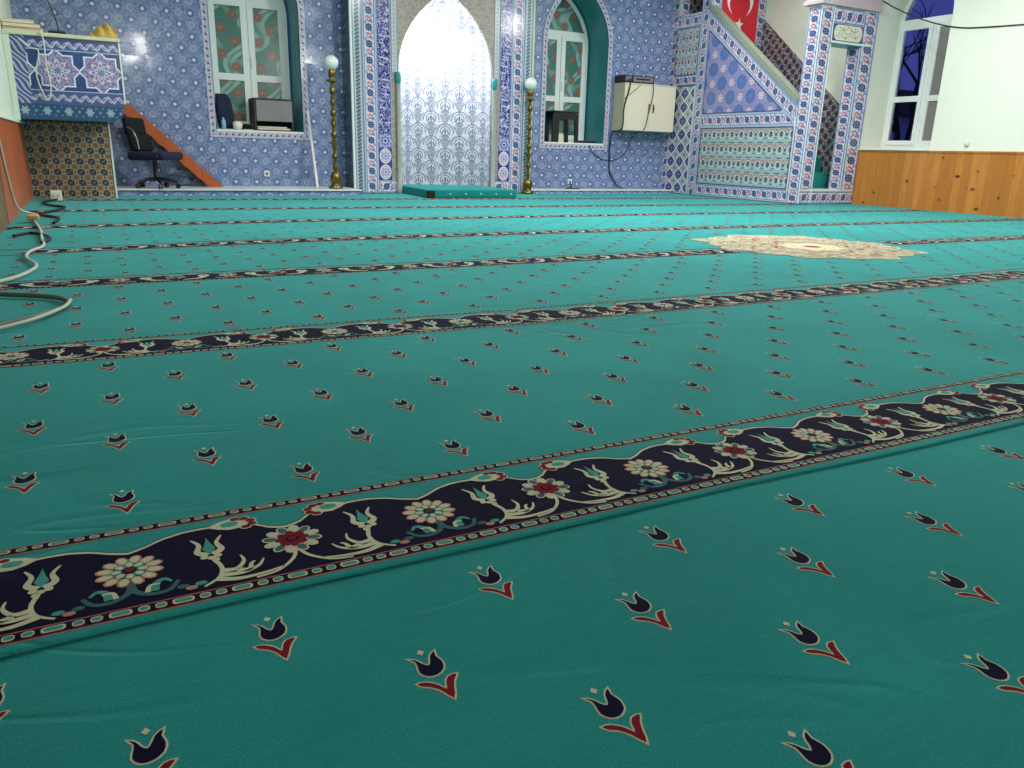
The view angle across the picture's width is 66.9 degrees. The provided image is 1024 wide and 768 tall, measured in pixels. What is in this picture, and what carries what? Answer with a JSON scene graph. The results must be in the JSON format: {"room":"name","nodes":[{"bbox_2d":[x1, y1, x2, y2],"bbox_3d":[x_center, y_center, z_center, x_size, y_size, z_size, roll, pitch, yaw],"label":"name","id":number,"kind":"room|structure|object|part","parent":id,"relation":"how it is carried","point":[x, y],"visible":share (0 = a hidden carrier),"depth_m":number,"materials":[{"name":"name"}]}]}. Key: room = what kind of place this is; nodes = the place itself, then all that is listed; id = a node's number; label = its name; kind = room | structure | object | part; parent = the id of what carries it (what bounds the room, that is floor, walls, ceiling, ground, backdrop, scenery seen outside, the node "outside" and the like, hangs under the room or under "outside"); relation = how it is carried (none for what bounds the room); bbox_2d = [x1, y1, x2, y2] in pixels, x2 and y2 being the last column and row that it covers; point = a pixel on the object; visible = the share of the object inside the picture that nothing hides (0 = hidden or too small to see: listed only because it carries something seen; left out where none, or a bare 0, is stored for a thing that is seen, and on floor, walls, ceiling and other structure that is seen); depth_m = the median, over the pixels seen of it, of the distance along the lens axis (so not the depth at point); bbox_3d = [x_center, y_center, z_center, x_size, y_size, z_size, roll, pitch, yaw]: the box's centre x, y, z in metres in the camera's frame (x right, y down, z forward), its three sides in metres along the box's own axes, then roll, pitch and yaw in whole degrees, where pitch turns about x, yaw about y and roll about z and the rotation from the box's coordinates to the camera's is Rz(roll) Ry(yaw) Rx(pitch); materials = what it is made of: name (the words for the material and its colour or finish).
{"room":"mosque","nodes":[
{"label":"mosque","id":0,"kind":"room"},
{"bbox_2d":[0,0,13,117],"bbox_3d":[-1.815,-1.804,1.452,0.450,3.750,17.100,-7,19,-27],"label":"wall","id":1,"kind":"structure","parent":0,"point":[6,107],"depth_m":6.56,"materials":[{"name":"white paint"}]},
{"bbox_2d":[0,172,8,234],"bbox_3d":[-0.496,0.218,-0.087,0.035,0.725,12.200,-7,19,-27],"label":"trim","id":2,"kind":"structure","parent":1,"relation":"attached to","point":[4,224],"depth_m":4.95,"materials":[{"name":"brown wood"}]},
{"bbox_2d":[0,114,32,224],"bbox_3d":[-4.019,-1.780,6.284,0.035,0.725,2.900,-7,19,-27],"label":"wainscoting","id":3,"kind":"structure","parent":1,"relation":"attached to","point":[12,140],"depth_m":6.09,"materials":[{"name":"orange wood"}]},
{"bbox_2d":[10,0,675,188],"bbox_3d":[-1.039,-4.539,10.693,11.120,3.750,0.620,-7,19,-27],"label":"wall","id":4,"kind":"structure","parent":0,"point":[162,52],"depth_m":9.65,"materials":[{"name":"blue tile"}]},
{"bbox_2d":[117,185,361,194],"bbox_3d":[-3.252,-2.324,9.322,2.730,0.072,0.800,-7,19,-27],"label":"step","id":5,"kind":"structure","parent":4,"relation":"attached to","point":[121,189],"depth_m":9.04,"materials":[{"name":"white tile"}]},
{"bbox_2d":[122,117,182,188],"bbox_3d":[-3.977,-2.559,8.606,0.504,0.744,0.435,4,17,7],"label":"office chair","id":6,"kind":"object","parent":5,"relation":"on","point":[134,128],"visible":1,"depth_m":8.53,"materials":[{"name":"black fabric"}]},
{"bbox_3d":[-4.168,-2.842,8.556,0.088,0.184,0.331,4,17,7],"label":"backrest","id":7,"kind":"part","parent":6,"relation":"part of","materials":[{"name":"black fabric"}]},
{"bbox_3d":[-4.118,-2.675,8.598,0.099,0.184,0.368,4,17,7],"label":"backrest","id":8,"kind":"part","parent":6,"relation":"part of","materials":[{"name":"black fabric"}]},
{"bbox_3d":[-4.064,-2.273,8.635,0.208,0.077,0.051,-10,20,-35],"label":"leg","id":9,"kind":"part","parent":6,"relation":"part of","materials":[{"name":"black plastic"}]},
{"bbox_3d":[-3.957,-2.533,8.617,0.433,0.103,0.423,4,17,7],"label":"seat","id":10,"kind":"part","parent":6,"relation":"part of","materials":[{"name":"blue fabric"}]},
{"bbox_3d":[-3.979,-2.406,8.658,0.147,0.258,0.147,4,17,7],"label":"gas stem","id":11,"kind":"part","parent":6,"relation":"part of","materials":[{"name":"black plastic"}]},
{"bbox_3d":[-3.931,-2.262,8.610,0.051,0.077,0.207,-8,19,-30],"label":"leg","id":12,"kind":"part","parent":6,"relation":"part of","materials":[{"name":"black plastic"}]},
{"bbox_3d":[-3.871,-2.287,8.700,0.231,0.077,0.094,4,17,7],"label":"leg","id":13,"kind":"part","parent":6,"relation":"part of","materials":[{"name":"black plastic"}]},
{"bbox_2d":[123,102,222,186],"bbox_3d":[-3.945,-2.789,9.060,0.990,0.925,0.250,-7,19,-27],"label":"wooden stairs","id":14,"kind":"structure","parent":5,"relation":"on","point":[165,143],"depth_m":8.96,"materials":[{"name":"orange wood"}]},
{"bbox_2d":[306,111,318,187],"bbox_3d":[-2.503,-2.943,9.732,0.034,0.930,0.470,-6,18,-24],"label":"pole","id":15,"kind":"object","parent":5,"relation":"on","point":[307,112],"visible":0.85,"depth_m":9.72,"materials":[{"name":"white"}]},
{"bbox_2d":[324,55,342,188],"bbox_3d":[-2.175,-3.176,9.450,0.176,1.542,0.176,-7,19,-27],"label":"floor lamp","id":16,"kind":"object","parent":5,"relation":"on","point":[331,62],"visible":1,"depth_m":9.42,"materials":[{"name":"gold metal"}]},
{"bbox_3d":[-2.156,-3.839,9.252,0.164,0.157,0.164,-7,19,-27],"label":"lamp shade","id":17,"kind":"part","parent":16,"relation":"part of","materials":[{"name":"white glass"}]},
{"bbox_3d":[-2.175,-3.181,9.448,0.072,1.132,0.072,-7,19,-27],"label":"stem","id":18,"kind":"part","parent":16,"relation":"part of","materials":[{"name":"gold metal"}]},
{"bbox_2d":[207,0,290,129],"bbox_3d":[-3.320,-4.293,9.743,0.990,2.120,0.105,-7,19,-27],"label":"window","id":19,"kind":"structure","parent":4,"relation":"in","point":[249,40],"depth_m":9.77,"materials":[{"name":"white plastic"}]},
{"bbox_3d":[-3.528,-4.004,9.715,0.322,1.370,0.010,-7,19,-27],"label":"pane","id":20,"kind":"part","parent":19,"relation":"part of","materials":[{"name":"green glass"}]},
{"bbox_3d":[-3.123,-4.054,9.923,0.322,1.370,0.010,-7,19,-27],"label":"pane","id":21,"kind":"part","parent":19,"relation":"part of","materials":[{"name":"green glass"}]},
{"bbox_2d":[200,0,309,139],"bbox_3d":[-3.079,-4.174,9.305,1.200,2.345,0.012,-7,19,-27],"label":"trim","id":22,"kind":"structure","parent":4,"relation":"attached to","point":[203,3],"depth_m":9.47,"materials":[{"name":"tile"}]},
{"bbox_2d":[207,0,302,131],"bbox_3d":[-3.219,-4.242,9.559,1.034,2.172,0.576,-7,19,-27],"label":"window recess","id":23,"kind":"object","parent":4,"relation":"in","point":[290,5],"depth_m":9.84,"materials":[{"name":"teal paint"}]},
{"bbox_2d":[217,129,303,133],"bbox_3d":[-3.243,-3.205,9.859,1.050,0.023,0.596,-7,19,-27],"label":"window sill","id":24,"kind":"structure","parent":4,"relation":"attached to","point":[217,129],"depth_m":9.60,"materials":[{"name":"white stone"}]},
{"bbox_2d":[221,117,225,128],"bbox_3d":[-3.515,-3.176,9.449,0.054,0.140,0.053,-7,19,-27],"label":"bottle","id":25,"kind":"object","parent":24,"relation":"on","point":[223,122],"visible":1,"depth_m":9.43,"materials":[{"name":"blue plastic"}]},
{"bbox_2d":[215,93,234,128],"bbox_3d":[-3.528,-3.354,9.534,0.214,0.400,0.126,-7,19,-27],"label":"cloth bag","id":26,"kind":"object","parent":24,"relation":"on","point":[223,106],"visible":0.91,"depth_m":9.48,"materials":[{"name":"blue fabric"}]},
{"bbox_2d":[232,121,242,129],"bbox_3d":[-3.377,-3.179,9.542,0.120,0.100,0.118,-7,19,-27],"label":"bowl","id":27,"kind":"object","parent":24,"relation":"on","point":[237,125],"visible":1,"depth_m":9.50,"materials":[{"name":"white ceramic"}]},
{"bbox_2d":[242,124,252,128],"bbox_3d":[-3.312,-3.213,9.696,0.130,0.079,0.210,-7,19,-27],"label":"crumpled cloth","id":28,"kind":"object","parent":24,"relation":"on","point":[245,126],"visible":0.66,"depth_m":9.64,"materials":[{"name":"black fabric"}]},
{"bbox_2d":[248,97,293,131],"bbox_3d":[-3.052,-3.403,9.824,0.470,0.385,0.368,-7,19,-27],"label":"storage box","id":29,"kind":"object","parent":24,"relation":"on","point":[270,112],"visible":0.89,"depth_m":9.68,"materials":[{"name":"grey plastic"}]},
{"bbox_2d":[257,128,289,130],"bbox_3d":[-3.047,-3.236,9.855,0.400,0.021,0.250,-7,19,-27],"label":"book","id":30,"kind":"object","parent":29,"relation":"in","point":[257,128],"visible":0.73,"depth_m":9.74,"materials":[{"name":"beige paper"}]},
{"bbox_2d":[257,126,286,128],"bbox_3d":[-3.064,-3.255,9.840,0.360,0.017,0.250,-7,19,-27],"label":"book","id":31,"kind":"object","parent":30,"relation":"on","point":[257,126],"visible":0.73,"depth_m":9.72,"materials":[{"name":"beige paper"}]},
{"bbox_2d":[264,171,269,176],"bbox_3d":[-3.088,-2.651,9.771,0.070,0.070,0.021,-7,19,-27],"label":"wall socket","id":32,"kind":"object","parent":4,"relation":"attached to","point":[266,173],"visible":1,"depth_m":9.76,"materials":[{"name":"white plastic"}]},
{"bbox_2d":[545,0,587,142],"bbox_3d":[0.725,-4.795,11.822,0.990,2.130,0.105,-7,19,-27],"label":"window","id":33,"kind":"structure","parent":4,"relation":"in","point":[567,53],"depth_m":11.85,"materials":[{"name":"white plastic"}]},
{"bbox_3d":[0.516,-4.506,11.794,0.322,1.380,0.010,-7,19,-27],"label":"pane","id":34,"kind":"part","parent":33,"relation":"part of","materials":[{"name":"green glass"}]},
{"bbox_3d":[0.744,-5.531,11.604,0.850,0.455,0.010,-7,19,-27],"label":"pane","id":35,"kind":"part","parent":33,"relation":"part of","materials":[{"name":"green glass"}]},
{"bbox_3d":[0.921,-4.557,12.002,0.322,1.380,0.010,-7,19,-27],"label":"pane","id":36,"kind":"part","parent":33,"relation":"part of","materials":[{"name":"green glass"}]},
{"bbox_2d":[544,142,602,144],"bbox_3d":[0.801,-3.703,11.939,1.050,0.023,0.596,-7,19,-27],"label":"window sill","id":37,"kind":"structure","parent":4,"relation":"attached to","point":[544,142],"depth_m":11.68,"materials":[{"name":"white stone"}]},
{"bbox_2d":[558,133,562,141],"bbox_3d":[0.710,-3.729,11.748,0.090,0.129,0.100,-7,19,-27],"label":"carton","id":38,"kind":"object","parent":37,"relation":"on","point":[560,134],"visible":0.46,"depth_m":11.71,"materials":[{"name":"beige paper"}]},
{"bbox_2d":[544,110,578,142],"bbox_3d":[0.735,-3.905,11.777,0.460,0.449,0.340,-7,19,-27],"label":"stool","id":39,"kind":"object","parent":37,"relation":"on","point":[555,116],"visible":0.84,"depth_m":11.66,"materials":[{"name":"black plastic"}]},
{"bbox_3d":[0.667,-3.934,11.903,0.460,0.429,0.030,-7,19,-27],"label":"leg frame","id":40,"kind":"part","parent":39,"relation":"part of","materials":[{"name":"black plastic"}]},
{"bbox_2d":[578,141,595,142],"bbox_3d":[1.127,-3.725,11.938,0.300,0.034,0.170,-7,19,-27],"label":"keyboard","id":41,"kind":"object","parent":37,"relation":"on","point":[578,141],"visible":0.67,"depth_m":11.86,"materials":[{"name":"black plastic"}]},
{"bbox_2d":[539,0,612,149],"bbox_3d":[0.965,-4.676,11.383,1.200,2.355,0.012,-7,19,-27],"label":"trim","id":42,"kind":"structure","parent":4,"relation":"attached to","point":[556,3],"depth_m":11.43,"materials":[{"name":"tile"}]},
{"bbox_2d":[552,0,607,143],"bbox_3d":[0.826,-4.744,11.638,1.034,2.182,0.576,-7,19,-27],"label":"window recess","id":43,"kind":"object","parent":4,"relation":"in","point":[591,14],"depth_m":11.84,"materials":[{"name":"teal paint"}]},
{"bbox_2d":[531,188,672,192],"bbox_3d":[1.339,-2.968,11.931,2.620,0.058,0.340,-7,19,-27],"label":"baseboard","id":44,"kind":"structure","parent":4,"relation":"attached to","point":[535,190],"depth_m":11.77,"materials":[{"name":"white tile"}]},
{"bbox_2d":[612,82,676,132],"bbox_3d":[2.042,-4.239,11.927,0.970,0.674,0.327,-7,19,-27],"label":"upper cabinet","id":45,"kind":"object","parent":4,"relation":"attached to","point":[637,107],"visible":0.99,"depth_m":11.79,"materials":[{"name":"beige laminate"}]},
{"bbox_2d":[608,79,631,188],"bbox_3d":[1.684,-3.807,11.864,0.258,1.602,0.333,-7,19,-27],"label":"power cable","id":46,"kind":"object","parent":45,"relation":"hanging from","point":[630,79],"visible":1,"depth_m":11.85,"materials":[{"name":"black plastic"}]},
{"bbox_2d":[589,79,653,160],"bbox_3d":[1.647,-4.040,11.875,0.974,1.200,0.260,-1,17,-8],"label":"cable","id":47,"kind":"object","parent":45,"relation":"attached to","point":[653,79],"visible":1,"depth_m":11.88,"materials":[{"name":"black plastic"}]},
{"bbox_2d":[615,74,653,83],"bbox_3d":[1.854,-4.594,11.721,0.540,0.109,0.256,-7,19,-27],"label":"stereo receiver","id":48,"kind":"object","parent":45,"relation":"on","point":[618,78],"visible":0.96,"depth_m":11.61,"materials":[{"name":"black plastic"}]},
{"bbox_3d":[1.972,-4.572,11.650,0.360,0.075,0.008,-7,19,-27],"label":"panel","id":49,"kind":"part","parent":48,"relation":"part of","materials":[{"name":"silver metal"}]},
{"bbox_3d":[1.883,-4.175,11.722,0.476,0.656,0.022,-7,19,-27],"label":"door","id":50,"kind":"part","parent":45,"relation":"part of","materials":[{"name":"beige laminate"}]},
{"bbox_3d":[2.044,-4.559,11.845,0.970,0.014,0.298,-7,19,-27],"label":"panel","id":51,"kind":"part","parent":45,"relation":"part of","materials":[{"name":"beige laminate"}]},
{"bbox_3d":[2.308,-4.228,11.940,0.476,0.656,0.022,-7,19,-27],"label":"door","id":52,"kind":"part","parent":45,"relation":"part of","materials":[{"name":"beige laminate"}]},
{"bbox_2d":[118,193,792,203],"bbox_3d":[2.852,-0.600,4.410,10.620,0.100,17.100,-7,19,-27],"label":"floor","id":53,"kind":"structure","parent":0,"point":[675,193],"depth_m":11.41,"materials":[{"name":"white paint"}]},
{"bbox_2d":[1,29,125,197],"bbox_3d":[-4.453,-2.656,7.889,0.914,1.461,1.917,-7,19,-27],"label":"pulpit","id":54,"kind":"object","parent":53,"relation":"on","point":[68,143],"visible":0.87,"depth_m":7.13,"materials":[{"name":"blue tile"}]},
{"bbox_3d":[-4.388,-2.698,6.798,0.047,0.730,0.024,-7,19,-27],"label":"wall trim","id":55,"kind":"part","parent":54,"relation":"part of","materials":[{"name":"white paint"}]},
{"bbox_2d":[2,26,43,31],"bbox_3d":[-4.338,-3.138,6.893,0.305,0.034,0.225,-7,19,-27],"label":"book","id":56,"kind":"object","parent":54,"relation":"on","point":[4,27],"visible":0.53,"depth_m":6.80,"materials":[{"name":"beige paper"}]},
{"bbox_2d":[2,21,40,28],"bbox_3d":[-4.341,-3.168,6.870,0.285,0.032,0.225,-7,19,-27],"label":"book","id":57,"kind":"object","parent":56,"relation":"on","point":[4,23],"visible":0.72,"depth_m":6.78,"materials":[{"name":"beige paper"}]},
{"bbox_2d":[1,17,34,23],"bbox_3d":[-4.361,-3.196,6.851,0.240,0.028,0.225,-7,19,-27],"label":"book","id":58,"kind":"object","parent":57,"relation":"on","point":[2,18],"visible":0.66,"depth_m":6.76,"materials":[{"name":"beige paper"}]},
{"bbox_2d":[18,31,51,100],"bbox_3d":[-4.201,-2.807,6.837,0.210,0.578,0.024,-7,18,-25],"label":"cable","id":59,"kind":"object","parent":54,"relation":"hanging from","point":[39,31],"visible":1,"depth_m":6.85,"materials":[{"name":"grey plastic"}]},
{"bbox_2d":[47,0,65,33],"bbox_3d":[-4.090,-3.335,6.918,0.150,0.409,0.140,-7,19,-27],"label":"microphone","id":60,"kind":"object","parent":54,"relation":"on","point":[49,31],"visible":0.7,"depth_m":6.92,"materials":[{"name":"black plastic"}]},
{"bbox_2d":[90,23,117,37],"bbox_3d":[-3.762,-3.255,7.136,0.230,0.140,0.240,-7,19,-27],"label":"patterned cloth","id":61,"kind":"object","parent":54,"relation":"on","point":[105,30],"visible":0.9,"depth_m":7.07,"materials":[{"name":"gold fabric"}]},
{"bbox_3d":[-4.055,-2.260,7.880,0.017,0.729,0.020,-7,19,-27],"label":"corner trim","id":62,"kind":"part","parent":54,"relation":"part of","materials":[{"name":"white tile"}]},
{"bbox_3d":[-3.608,-2.872,7.175,0.014,0.530,0.014,-7,19,-27],"label":"corner trim","id":63,"kind":"part","parent":54,"relation":"part of","materials":[{"name":"white tile"}]},
{"bbox_2d":[340,0,535,192],"bbox_3d":[-0.961,-4.245,10.325,2.586,3.300,0.610,-7,19,-27],"label":"mihrab","id":64,"kind":"object","parent":53,"relation":"on","point":[435,92],"visible":0.93,"depth_m":10.44,"materials":[{"name":"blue tile"}]},
{"bbox_3d":[-1.982,-4.048,9.546,0.027,3.286,0.035,-7,19,-27],"label":"edge trim","id":65,"kind":"part","parent":64,"relation":"part of","materials":[{"name":"white tile"}]},
{"bbox_3d":[0.279,-4.332,10.707,0.027,3.286,0.035,-7,19,-27],"label":"edge trim","id":66,"kind":"part","parent":64,"relation":"part of","materials":[{"name":"beige tile"}]},
{"bbox_2d":[0,423,1023,767],"bbox_3d":[4.347,0.322,1.284,9.820,0.001,3.940,-7,19,-27],"label":"carpet","id":67,"kind":"object","parent":53,"relation":"on","point":[868,613],"visible":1,"depth_m":0.90,"materials":[{"name":"teal carpet"}]},
{"bbox_2d":[0,193,1023,657],"bbox_3d":[1.315,-1.402,6.765,9.820,0.009,9.107,-7,19,-27],"label":"carpet","id":68,"kind":"object","parent":53,"relation":"on","point":[235,398],"visible":0.97,"depth_m":2.05,"materials":[{"name":"teal carpet"}]},
{"bbox_2d":[0,141,45,282],"bbox_3d":[-2.745,-1.139,4.273,0.222,0.695,3.282,-8,19,-28],"label":"cable","id":69,"kind":"object","parent":68,"relation":"on","point":[28,252],"visible":0.91,"depth_m":4.13,"materials":[{"name":"grey plastic"}]},
{"bbox_2d":[12,231,51,243],"bbox_3d":[-2.738,-0.847,4.480,0.558,0.018,0.163,15,21,38],"label":"cable","id":70,"kind":"object","parent":68,"relation":"on","point":[28,232],"visible":0.88,"depth_m":4.58,"materials":[{"name":"black plastic"}]},
{"bbox_2d":[27,214,39,219],"bbox_3d":[-3.318,-1.156,5.375,0.070,0.035,0.120,-7,19,-27],"label":"connector","id":71,"kind":"object","parent":68,"relation":"on","point":[29,216],"visible":1,"depth_m":5.33,"materials":[{"name":"beige plastic"}]},
{"bbox_2d":[0,292,71,325],"bbox_3d":[-1.635,-0.237,2.537,0.341,0.018,0.843,-7,19,-27],"label":"cable","id":72,"kind":"object","parent":68,"relation":"on","point":[2,294],"visible":0.73,"depth_m":2.78,"materials":[{"name":"plastic"}]},
{"bbox_2d":[0,298,71,329],"bbox_3d":[-1.509,-0.187,2.349,0.054,0.022,0.696,2,17,0],"label":"cable","id":73,"kind":"object","parent":68,"relation":"on","point":[69,301],"visible":1,"depth_m":2.42,"materials":[{"name":"grey plastic"}]},
{"bbox_2d":[37,198,65,223],"bbox_3d":[-3.715,-1.408,6.251,0.200,0.031,2.365,-7,19,-27],"label":"cable","id":74,"kind":"object","parent":68,"relation":"on","point":[43,213],"visible":0.99,"depth_m":6.14,"materials":[{"name":"black plastic"}]},
{"bbox_2d":[50,190,62,200],"bbox_3d":[-4.298,-1.777,7.313,0.095,0.096,0.104,-7,19,-27],"label":"power outlet","id":75,"kind":"object","parent":68,"relation":"on","point":[54,194],"visible":0.85,"depth_m":7.27,"materials":[{"name":"white plastic"}]},
{"bbox_2d":[402,184,516,197],"bbox_3d":[-0.768,-2.554,10.252,1.319,0.098,1.428,-7,19,-27],"label":"platform","id":76,"kind":"object","parent":68,"relation":"on","point":[424,190],"visible":0.97,"depth_m":9.75,"materials":[{"name":"teal carpet"}]},
{"bbox_2d":[521,77,536,193],"bbox_3d":[0.239,-3.446,10.806,0.176,1.542,0.176,-7,19,-27],"label":"floor lamp","id":77,"kind":"object","parent":68,"relation":"on","point":[530,83],"visible":1,"depth_m":10.78,"materials":[{"name":"gold metal"}]},
{"bbox_3d":[0.239,-3.451,10.805,0.072,1.132,0.072,-7,19,-27],"label":"stem","id":78,"kind":"part","parent":77,"relation":"part of","materials":[{"name":"gold metal"}]},
{"bbox_3d":[0.258,-4.110,10.608,0.164,0.157,0.164,-7,19,-27],"label":"lamp shade","id":79,"kind":"part","parent":77,"relation":"part of","materials":[{"name":"white glass"}]},
{"bbox_2d":[661,0,882,203],"bbox_3d":[3.590,-4.505,11.165,1.106,3.538,2.940,-7,19,-27],"label":"minbar","id":80,"kind":"object","parent":53,"relation":"on","point":[757,121],"visible":1,"depth_m":10.81,"materials":[{"name":"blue tile"}]},
{"bbox_3d":[2.614,-3.814,12.164,0.001,1.586,0.530,-7,19,-27],"label":"diamond panel","id":81,"kind":"part","parent":80,"relation":"part of","materials":[{"name":"blue tile"}]},
{"bbox_3d":[2.615,-5.958,11.800,0.140,0.770,0.150,-7,19,-27],"label":"post","id":82,"kind":"part","parent":80,"relation":"part of","materials":[{"name":"white tile"}]},
{"bbox_3d":[2.659,-5.041,11.774,0.001,0.650,0.520,-7,19,-27],"label":"dark floral panel","id":83,"kind":"part","parent":80,"relation":"part of","materials":[{"name":"tile"}]},
{"bbox_2d":[722,0,758,43],"bbox_3d":[3.367,-5.510,11.436,0.680,1.280,0.028,-7,19,-27],"label":"flag","id":84,"kind":"object","parent":80,"relation":"hanging from","point":[744,13],"visible":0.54,"depth_m":11.50,"materials":[{"name":"red fabric"}]},
{"bbox_3d":[3.239,-4.398,10.803,0.001,1.145,1.580,-7,19,-27],"label":"blue star panel","id":85,"kind":"part","parent":80,"relation":"part of","materials":[{"name":"blue tile"}]},
{"bbox_3d":[3.261,-3.230,11.046,0.001,0.790,1.810,-7,19,-27],"label":"green floral panel","id":86,"kind":"part","parent":80,"relation":"part of","materials":[{"name":"green tile"}]},
{"bbox_3d":[3.853,-3.572,10.039,0.220,2.408,0.200,-7,19,-27],"label":"portal post","id":87,"kind":"part","parent":80,"relation":"part of","materials":[{"name":"white tile"}]},
{"bbox_3d":[4.223,-4.865,9.844,1.106,0.200,0.310,-7,19,-27],"label":"cornice","id":88,"kind":"part","parent":80,"relation":"part of","materials":[{"name":"tile"}]},
{"bbox_3d":[4.279,-4.460,9.873,0.560,0.200,0.005,-7,19,-27],"label":"plaque panel","id":89,"kind":"part","parent":80,"relation":"part of","materials":[{"name":"beige tile"}]},
{"bbox_3d":[4.558,-3.661,10.401,0.276,2.408,0.200,-7,19,-27],"label":"portal post","id":90,"kind":"part","parent":80,"relation":"part of","materials":[{"name":"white tile"}]},
{"bbox_2d":[765,0,1023,203],"bbox_3d":[7.287,-2.946,6.127,0.500,3.750,17.100,-7,19,-27],"label":"wall","id":91,"kind":"structure","parent":0,"point":[980,103],"depth_m":9.18,"materials":[{"name":"white paint"}]},
{"bbox_2d":[858,148,928,150],"bbox_3d":[5.130,-3.072,10.179,0.485,0.022,1.020,-7,19,-27],"label":"window sill","id":92,"kind":"structure","parent":91,"relation":"attached to","point":[858,148],"depth_m":10.03,"materials":[{"name":"white paint"}]},
{"bbox_2d":[881,0,953,148],"bbox_3d":[5.390,-4.158,9.988,0.082,2.175,1.040,-7,19,-27],"label":"window","id":93,"kind":"structure","parent":91,"relation":"in","point":[921,48],"depth_m":10.14,"materials":[{"name":"white plastic"}]},
{"bbox_3d":[5.254,-3.943,10.268,0.008,1.395,0.375,-7,19,-27],"label":"pane","id":94,"kind":"part","parent":93,"relation":"part of","materials":[{"name":"clear glass"}]},
{"bbox_3d":[5.404,-4.902,9.763,0.008,0.500,0.920,-7,19,-27],"label":"pane","id":95,"kind":"part","parent":93,"relation":"part of","materials":[{"name":"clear glass"}]},
{"bbox_3d":[5.495,-3.815,9.864,0.008,1.395,0.375,-6,18,-23],"label":"pane","id":96,"kind":"part","parent":93,"relation":"part of","materials":[{"name":"grey glass"}]},
{"bbox_2d":[850,150,1023,217],"bbox_3d":[7.846,-1.041,4.918,0.030,0.722,13.530,-7,19,-27],"label":"wainscoting","id":97,"kind":"structure","parent":91,"relation":"attached to","point":[991,183],"depth_m":9.52,"materials":[{"name":"brown wood"}]},
{"bbox_2d":[883,0,1023,28],"bbox_3d":[5.672,-4.176,8.405,0.016,0.635,4.104,-7,19,-27],"label":"cable","id":98,"kind":"object","parent":91,"relation":"attached to","point":[883,0],"visible":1,"depth_m":9.22,"materials":[{"name":"black plastic"}]}
]}

